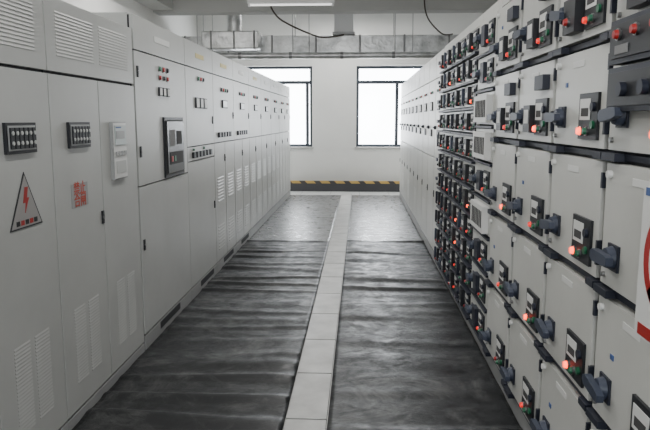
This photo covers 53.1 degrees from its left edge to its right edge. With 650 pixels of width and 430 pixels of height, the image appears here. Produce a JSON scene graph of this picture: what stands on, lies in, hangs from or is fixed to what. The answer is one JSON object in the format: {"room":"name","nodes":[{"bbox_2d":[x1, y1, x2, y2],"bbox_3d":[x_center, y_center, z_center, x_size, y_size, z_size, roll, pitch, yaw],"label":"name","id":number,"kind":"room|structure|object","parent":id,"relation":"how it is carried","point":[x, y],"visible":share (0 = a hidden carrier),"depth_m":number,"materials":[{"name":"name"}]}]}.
{"room":"electrical room","nodes":[
{"label":"electrical room","id":0,"kind":"room"},
{"bbox_2d":[62,0,196,35],"bbox_3d":[-3.252,-1.316,5.549,0.200,4.000,17.000,0,8,3],"label":"wall","id":1,"kind":"structure","parent":0,"point":[181,25],"depth_m":10.38,"materials":[{"name":"paint"}]},
{"bbox_2d":[134,0,172,9],"bbox_3d":[-2.825,-3.361,8.137,0.350,0.700,5.230,0,8,3],"label":"ceiling beam","id":2,"kind":"structure","parent":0,"point":[151,4],"depth_m":10.32,"materials":[{"name":"white paint"}]},
{"bbox_2d":[153,0,497,15],"bbox_3d":[0.470,-3.726,10.740,6.650,0.730,0.350,0,8,3],"label":"ceiling beam","id":3,"kind":"structure","parent":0,"point":[180,7],"depth_m":10.68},
{"bbox_2d":[197,13,482,180],"bbox_3d":[0.626,-2.532,13.876,7.050,4.000,0.220,0,8,3],"label":"wall","id":4,"kind":"structure","parent":0,"point":[334,156],"depth_m":13.76,"materials":[{"name":"paint"}]},
{"bbox_2d":[247,66,311,146],"bbox_3d":[-1.131,-2.329,14.011,1.730,1.700,0.068,0,8,3],"label":"window","id":5,"kind":"structure","parent":4,"relation":"in","point":[307,83],"depth_m":13.89,"materials":[{"name":"grey metal"}]},
{"bbox_2d":[355,147,399,148],"bbox_3d":[1.528,-1.433,13.861,1.790,0.030,0.030,0,8,3],"label":"trim","id":6,"kind":"structure","parent":4,"relation":"attached to","point":[355,147],"depth_m":13.86,"materials":[{"name":"tile"}]},
{"bbox_2d":[356,66,422,146],"bbox_3d":[1.535,-2.309,13.870,1.730,1.700,0.068,0,8,3],"label":"window","id":7,"kind":"structure","parent":4,"relation":"in","point":[396,82],"depth_m":13.82,"materials":[{"name":"grey metal"}]},
{"bbox_2d":[283,191,399,429],"bbox_3d":[0.168,0.739,5.665,7.050,0.100,17.400,0,8,3],"label":"floor","id":8,"kind":"structure","parent":0,"point":[291,192],"depth_m":13.24,"materials":[{"name":"tile"}]},
{"bbox_2d":[0,0,67,429],"bbox_3d":[-1.550,0.117,2.449,0.628,2.060,1.117,0,8,3],"label":"tall cabinet","id":9,"kind":"object","parent":8,"relation":"on","point":[32,370],"visible":1,"depth_m":2.72,"materials":[{"name":"white metal"}]},
{"bbox_2d":[10,172,42,232],"bbox_3d":[-1.246,-0.064,2.704,0.005,0.232,0.268,0,8,3],"label":"warning sign","id":10,"kind":"object","parent":9,"relation":"attached to","point":[26,213],"visible":1,"depth_m":2.69,"materials":[{"name":"white plastic"}]},
{"bbox_2d":[41,0,144,429],"bbox_3d":[-1.491,-0.044,3.555,0.628,2.060,1.117,0,8,3],"label":"tall cabinet","id":11,"kind":"object","parent":8,"relation":"on","point":[89,70],"visible":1,"depth_m":3.41,"materials":[{"name":"white metal"}]},
{"bbox_2d":[71,181,88,208],"bbox_3d":[-1.219,-0.106,3.233,0.003,0.125,0.190,0,8,3],"label":"label","id":12,"kind":"object","parent":11,"relation":"attached to","point":[79,191],"visible":1,"depth_m":3.23,"materials":[{"name":"paper"}]},
{"bbox_2d":[92,12,191,350],"bbox_3d":[-1.526,-0.258,4.710,0.832,2.150,1.177,0,8,3],"label":"tall cabinet","id":13,"kind":"object","parent":8,"relation":"on","point":[157,52],"visible":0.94,"depth_m":4.54,"materials":[{"name":"grey metal"}]},
{"bbox_2d":[72,240,328,429],"bbox_3d":[-0.679,0.926,3.916,1.023,0.034,8.400,0,8,3],"label":"rubber mat","id":14,"kind":"object","parent":8,"relation":"on","point":[230,360],"visible":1,"depth_m":4.12,"materials":[{"name":"black rubber"}]},
{"bbox_2d":[184,38,216,299],"bbox_3d":[-1.475,-0.414,5.777,0.820,2.150,0.977,0,8,3],"label":"tall cabinet","id":15,"kind":"object","parent":8,"relation":"on","point":[197,58],"visible":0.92,"depth_m":5.68,"materials":[{"name":"white metal"}]},
{"bbox_2d":[210,51,235,272],"bbox_3d":[-1.422,-0.557,6.756,0.820,2.150,0.997,0,8,3],"label":"tall cabinet","id":16,"kind":"object","parent":8,"relation":"on","point":[222,67],"visible":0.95,"depth_m":6.67,"materials":[{"name":"grey metal"}]},
{"bbox_2d":[232,61,250,252],"bbox_3d":[-1.369,-0.702,7.744,0.820,2.150,0.997,0,8,3],"label":"tall cabinet","id":17,"kind":"object","parent":8,"relation":"on","point":[240,72],"visible":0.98,"depth_m":7.66,"materials":[{"name":"white metal"}]},
{"bbox_2d":[248,68,262,236],"bbox_3d":[-1.317,-0.847,8.742,0.816,2.150,1.017,0,8,3],"label":"tall cabinet","id":18,"kind":"object","parent":8,"relation":"on","point":[254,78],"visible":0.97,"depth_m":8.66,"materials":[{"name":"white metal"}]},
{"bbox_2d":[261,74,271,223],"bbox_3d":[-1.263,-0.995,9.750,0.816,2.150,1.017,0,8,3],"label":"tall cabinet","id":19,"kind":"object","parent":8,"relation":"on","point":[265,81],"visible":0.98,"depth_m":9.68,"materials":[{"name":"grey metal"}]},
{"bbox_2d":[270,79,279,213],"bbox_3d":[-1.208,-1.143,10.762,0.816,2.150,1.027,0,8,3],"label":"tall cabinet","id":20,"kind":"object","parent":8,"relation":"on","point":[275,117],"visible":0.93,"depth_m":10.70,"materials":[{"name":"white metal"}]},
{"bbox_2d":[278,83,285,205],"bbox_3d":[-1.158,-1.280,11.701,0.816,2.150,0.867,0,8,3],"label":"tall cabinet","id":21,"kind":"object","parent":8,"relation":"on","point":[281,94],"visible":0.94,"depth_m":11.64,"materials":[{"name":"white metal"}]},
{"bbox_2d":[284,85,289,198],"bbox_3d":[-1.111,-1.406,12.566,0.816,2.150,0.877,0,8,3],"label":"tall cabinet","id":22,"kind":"object","parent":8,"relation":"on","point":[287,89],"visible":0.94,"depth_m":12.50,"materials":[{"name":"grey metal"}]},
{"bbox_2d":[249,195,340,241],"bbox_3d":[-0.319,-0.038,10.603,1.023,0.009,5.070,0,8,3],"label":"rubber mat","id":23,"kind":"object","parent":8,"relation":"on","point":[299,217],"visible":0.99,"depth_m":9.76,"materials":[{"name":"grey rubber"}]},
{"bbox_2d":[283,193,351,429],"bbox_3d":[0.066,0.597,6.247,0.207,0.012,14.420,0,8,3],"label":"tile strip","id":24,"kind":"object","parent":8,"relation":"on","point":[309,403],"visible":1,"depth_m":4.34,"materials":[{"name":"grey tile"}]},
{"bbox_2d":[290,180,399,191],"bbox_3d":[0.533,-0.615,13.813,2.800,0.225,0.108,0,8,3],"label":"barrier","id":25,"kind":"object","parent":8,"relation":"on","point":[347,186],"visible":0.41,"depth_m":13.77,"materials":[{"name":"grey"}]},
{"bbox_2d":[347,195,421,240],"bbox_3d":[0.882,-0.032,10.564,0.949,0.009,5.020,0,8,3],"label":"rubber mat","id":26,"kind":"object","parent":8,"relation":"on","point":[372,217],"visible":1,"depth_m":9.76,"materials":[{"name":"grey rubber"}]},
{"bbox_2d":[399,83,403,199],"bbox_3d":[1.857,-1.419,12.515,0.832,2.190,0.657,0,8,3],"label":"tall cabinet","id":27,"kind":"object","parent":8,"relation":"on","point":[402,96],"visible":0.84,"depth_m":12.48,"materials":[{"name":"grey metal"}]},
{"bbox_2d":[401,81,405,202],"bbox_3d":[1.821,-1.323,11.863,0.832,2.190,0.657,0,8,3],"label":"tall cabinet","id":28,"kind":"object","parent":8,"relation":"on","point":[404,85],"visible":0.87,"depth_m":11.85,"materials":[{"name":"white metal"}]},
{"bbox_2d":[404,79,408,206],"bbox_3d":[1.786,-1.228,11.211,0.832,2.190,0.657,0,8,3],"label":"tall cabinet","id":29,"kind":"object","parent":8,"relation":"on","point":[407,81],"visible":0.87,"depth_m":11.20,"materials":[{"name":"white metal"}]},
{"bbox_2d":[406,76,411,212],"bbox_3d":[1.751,-1.133,10.559,0.832,2.190,0.657,0,8,3],"label":"tall cabinet","id":30,"kind":"object","parent":8,"relation":"on","point":[410,78],"visible":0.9,"depth_m":10.55,"materials":[{"name":"grey metal"}]},
{"bbox_2d":[409,73,415,220],"bbox_3d":[1.716,-1.038,9.907,0.832,2.190,0.657,0,8,3],"label":"tall cabinet","id":31,"kind":"object","parent":8,"relation":"on","point":[414,75],"visible":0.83,"depth_m":9.89,"materials":[{"name":"white metal"}]},
{"bbox_2d":[413,69,419,225],"bbox_3d":[1.681,-0.943,9.255,0.832,2.190,0.657,0,8,3],"label":"tall cabinet","id":32,"kind":"object","parent":8,"relation":"on","point":[415,172],"visible":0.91,"depth_m":9.25,"materials":[{"name":"white metal"}]},
{"bbox_2d":[416,66,424,235],"bbox_3d":[1.646,-0.847,8.602,0.832,2.190,0.657,0,8,3],"label":"tall cabinet","id":33,"kind":"object","parent":8,"relation":"on","point":[421,80],"visible":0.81,"depth_m":8.59,"materials":[{"name":"white metal"}]},
{"bbox_2d":[327,240,522,429],"bbox_3d":[0.522,0.934,3.878,0.949,0.030,8.450,0,8,3],"label":"rubber mat","id":34,"kind":"object","parent":8,"relation":"on","point":[407,357],"visible":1,"depth_m":4.16,"materials":[{"name":"black rubber"}]},
{"bbox_2d":[421,61,429,244],"bbox_3d":[1.611,-0.752,7.950,0.832,2.190,0.657,0,8,3],"label":"tall cabinet","id":35,"kind":"object","parent":8,"relation":"on","point":[427,65],"visible":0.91,"depth_m":7.94,"materials":[{"name":"white metal"}]},
{"bbox_2d":[426,55,437,256],"bbox_3d":[1.575,-0.657,7.298,0.832,2.190,0.657,0,8,3],"label":"tall cabinet","id":36,"kind":"object","parent":8,"relation":"on","point":[433,62],"visible":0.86,"depth_m":7.28,"materials":[{"name":"white metal"}]},
{"bbox_2d":[432,48,444,269],"bbox_3d":[1.540,-0.561,6.646,0.832,2.190,0.657,0,8,3],"label":"tall cabinet","id":37,"kind":"object","parent":8,"relation":"on","point":[436,128],"visible":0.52,"depth_m":6.79,"materials":[{"name":"grey metal"}]},
{"bbox_2d":[434,43,449,276],"bbox_3d":[1.497,-0.489,6.153,0.866,2.190,0.337,0,8,3],"label":"tall cabinet","id":38,"kind":"object","parent":8,"relation":"on","point":[438,214],"visible":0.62,"depth_m":6.15,"materials":[{"name":"white metal"}]},
{"bbox_2d":[438,35,458,292],"bbox_3d":[1.473,-0.426,5.718,0.866,2.190,0.537,0,8,3],"label":"tall cabinet","id":39,"kind":"object","parent":8,"relation":"on","point":[448,82],"visible":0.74,"depth_m":5.70,"materials":[{"name":"white metal"}]},
{"bbox_2d":[445,25,469,310],"bbox_3d":[1.445,-0.348,5.185,0.866,2.190,0.537,0,8,3],"label":"tall cabinet","id":40,"kind":"object","parent":8,"relation":"on","point":[459,53],"visible":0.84,"depth_m":5.16,"materials":[{"name":"white metal"}]},
{"bbox_2d":[455,13,483,334],"bbox_3d":[1.416,-0.270,4.651,0.866,2.190,0.537,0,8,3],"label":"tall cabinet","id":41,"kind":"object","parent":8,"relation":"on","point":[472,49],"visible":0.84,"depth_m":4.62,"materials":[{"name":"grey metal"}]},
{"bbox_2d":[464,0,502,364],"bbox_3d":[1.383,-0.189,4.098,0.871,2.190,0.577,0,8,3],"label":"tall cabinet","id":42,"kind":"object","parent":8,"relation":"on","point":[484,103],"visible":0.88,"depth_m":4.03,"materials":[{"name":"grey metal"}]},
{"bbox_2d":[479,0,525,406],"bbox_3d":[1.349,-0.105,3.520,0.878,2.190,0.587,0,8,3],"label":"tall cabinet","id":43,"kind":"object","parent":8,"relation":"on","point":[496,336],"visible":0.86,"depth_m":3.49,"materials":[{"name":"white metal"}]},
{"bbox_2d":[500,0,560,429],"bbox_3d":[1.318,-0.020,2.937,0.878,2.190,0.587,0,8,3],"label":"tall cabinet","id":44,"kind":"object","parent":8,"relation":"on","point":[539,35],"visible":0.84,"depth_m":2.91,"materials":[{"name":"white metal"}]},
{"bbox_2d":[529,0,617,429],"bbox_3d":[1.286,0.065,2.359,0.878,2.190,0.577,0,8,3],"label":"tall cabinet","id":45,"kind":"object","parent":8,"relation":"on","point":[575,223],"visible":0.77,"depth_m":2.32,"materials":[{"name":"grey metal"}]},
{"bbox_2d":[582,0,649,429],"bbox_3d":[1.252,0.148,1.786,0.885,2.190,0.577,0,8,3],"label":"tall cabinet","id":46,"kind":"object","parent":8,"relation":"on","point":[619,389],"visible":0.9,"depth_m":1.88,"materials":[{"name":"grey metal"}]},
{"bbox_3d":[1.225,0.232,1.213,0.878,2.190,0.577,0,8,3],"label":"cabinet","id":47,"kind":"object","parent":8,"relation":"on","visible":0},
{"bbox_2d":[634,181,649,343],"bbox_3d":[0.794,0.133,1.497,0.005,0.395,0.325,0,8,3],"label":"prohibition sign","id":48,"kind":"object","parent":47,"relation":"attached to","point":[642,313],"visible":1,"depth_m":1.62,"materials":[{"name":"white plastic"}]},
{"bbox_3d":[0.168,-3.318,5.073,7.050,0.100,17.400,0,8,3],"label":"ceiling","id":49,"kind":"structure","parent":0,"visible":0},
{"bbox_2d":[247,0,333,6],"bbox_3d":[-0.488,-3.427,9.241,1.240,0.890,0.120,0,8,3],"label":"lamp","id":50,"kind":"object","parent":49,"relation":"hanging from","point":[250,3],"visible":1,"depth_m":9.27,"materials":[{"name":"white plastic"}]},
{"bbox_2d":[270,6,343,37],"bbox_3d":[-0.187,-3.506,10.702,1.716,1.157,0.383,-7,11,-41],"label":"hanging cable","id":51,"kind":"object","parent":49,"relation":"hanging from","point":[275,14],"visible":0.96,"depth_m":10.37,"materials":[{"name":"black plastic"}]},
{"bbox_2d":[181,14,457,59],"bbox_3d":[0.505,-3.469,11.444,6.610,1.442,0.850,0,8,3],"label":"ventilation duct","id":52,"kind":"object","parent":49,"relation":"hanging from","point":[233,43],"visible":0.7,"depth_m":11.42,"materials":[{"name":"metal"}]},
{"bbox_2d":[424,0,452,34],"bbox_3d":[1.932,-3.523,10.676,0.176,1.115,1.380,5,10,31],"label":"hanging cable","id":53,"kind":"object","parent":49,"relation":"hanging from","point":[424,0],"visible":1,"depth_m":10.24,"materials":[{"name":"black plastic"}]}
]}

